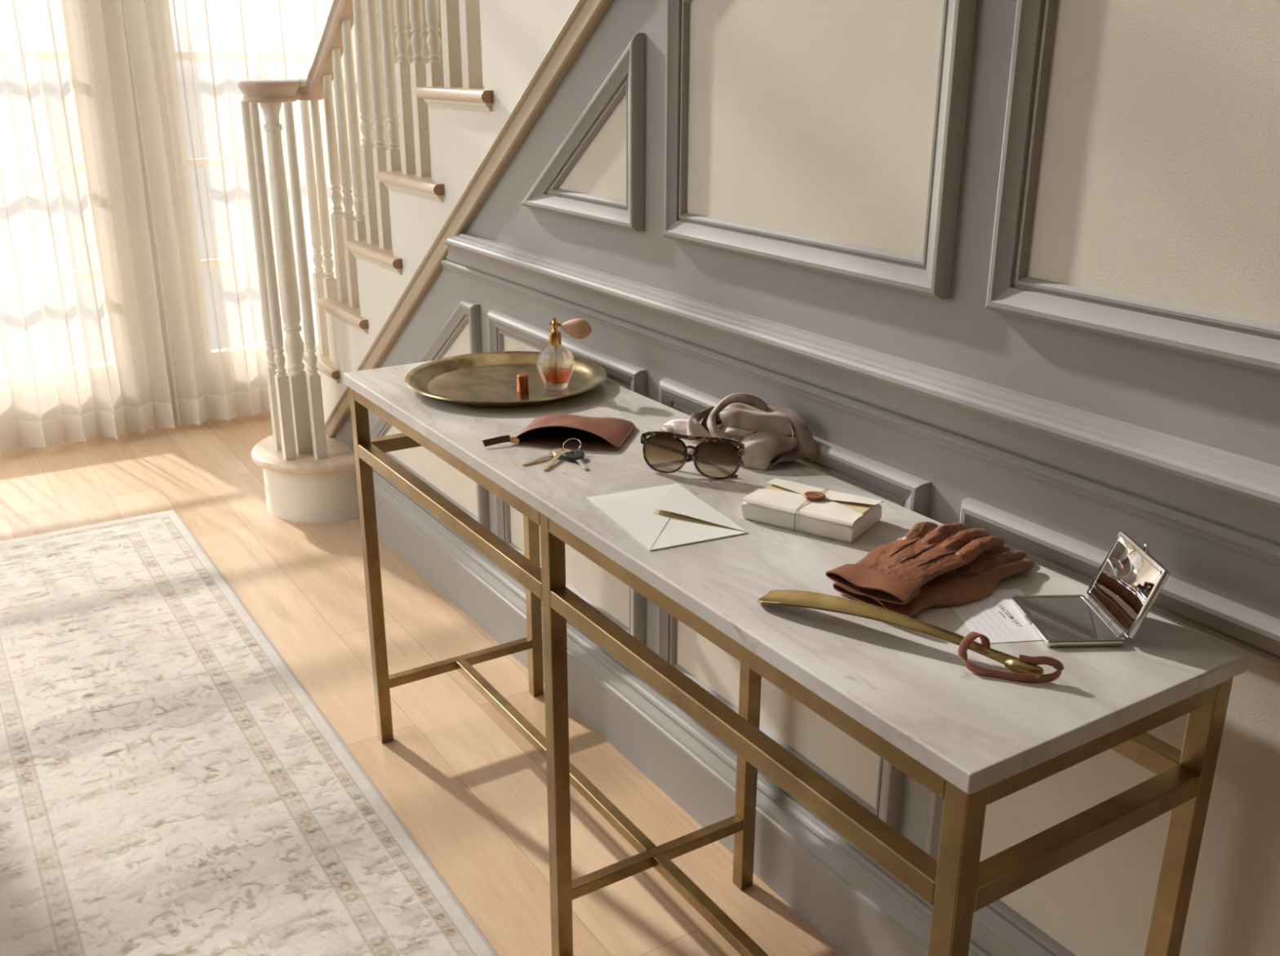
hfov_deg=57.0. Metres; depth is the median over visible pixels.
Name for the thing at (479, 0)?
wall
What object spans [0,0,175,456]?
curtain
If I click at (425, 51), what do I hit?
windows
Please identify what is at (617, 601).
trim
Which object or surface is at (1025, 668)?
shoehorn
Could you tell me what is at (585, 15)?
trim
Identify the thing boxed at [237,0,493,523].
staircase
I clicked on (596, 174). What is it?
trim
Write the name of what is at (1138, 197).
wall panel
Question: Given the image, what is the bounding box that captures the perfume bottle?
[536,317,591,390]
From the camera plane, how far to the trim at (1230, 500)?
1.61 m
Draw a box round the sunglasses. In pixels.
[640,431,744,479]
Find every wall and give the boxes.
[334,0,1279,955]
[479,0,484,85]
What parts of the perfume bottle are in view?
glass, squeeze bulb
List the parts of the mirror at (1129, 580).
lid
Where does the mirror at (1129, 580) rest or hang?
on the console table
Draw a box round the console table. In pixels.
[342,346,1248,955]
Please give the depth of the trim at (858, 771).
2.04 m
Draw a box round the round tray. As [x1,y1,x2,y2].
[404,351,607,407]
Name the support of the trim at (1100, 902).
attached to the wall at (1232, 408)
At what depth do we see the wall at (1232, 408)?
1.75 m
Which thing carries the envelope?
on the console table
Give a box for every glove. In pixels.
[825,521,1004,604]
[832,545,1034,617]
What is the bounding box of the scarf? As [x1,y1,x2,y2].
[658,392,818,470]
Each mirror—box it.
[1012,530,1169,646]
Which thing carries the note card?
on the console table
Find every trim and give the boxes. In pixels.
[324,0,612,437]
[369,299,489,530]
[440,233,1279,564]
[487,310,646,644]
[520,32,644,231]
[657,377,930,832]
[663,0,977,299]
[926,497,1279,955]
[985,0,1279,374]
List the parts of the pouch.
zip pull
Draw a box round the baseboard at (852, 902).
[355,468,991,955]
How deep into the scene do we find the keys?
1.89 m
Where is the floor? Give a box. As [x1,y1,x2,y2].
[0,412,844,955]
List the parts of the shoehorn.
handle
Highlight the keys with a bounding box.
[521,438,588,470]
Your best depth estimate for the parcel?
1.62 m
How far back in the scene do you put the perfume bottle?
2.25 m
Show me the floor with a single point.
(466, 785)
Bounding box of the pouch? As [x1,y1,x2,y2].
[482,413,635,450]
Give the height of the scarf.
0.091 m
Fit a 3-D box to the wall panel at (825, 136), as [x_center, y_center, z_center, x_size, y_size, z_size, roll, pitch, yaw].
[0.232,-0.766,1.722,0.024,0.906,0.680,-12,23,-30]
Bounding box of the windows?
[120,0,443,422]
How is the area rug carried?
on the floor
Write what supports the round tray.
on the console table
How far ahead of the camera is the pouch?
1.99 m
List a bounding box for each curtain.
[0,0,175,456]
[121,0,399,426]
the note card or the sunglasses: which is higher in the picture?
the sunglasses
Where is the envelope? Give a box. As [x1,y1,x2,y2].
[586,482,747,551]
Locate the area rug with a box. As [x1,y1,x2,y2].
[0,510,497,955]
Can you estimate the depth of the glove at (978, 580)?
1.42 m
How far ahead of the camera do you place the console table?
1.40 m
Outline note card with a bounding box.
[950,588,1041,643]
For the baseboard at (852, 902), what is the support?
attached to the wall at (1232, 408)
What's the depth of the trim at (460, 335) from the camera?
3.19 m
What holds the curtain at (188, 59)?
hanging from the windows
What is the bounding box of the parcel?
[741,478,883,542]
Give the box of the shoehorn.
[757,589,1063,682]
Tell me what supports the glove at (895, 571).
on the glove at (978, 580)

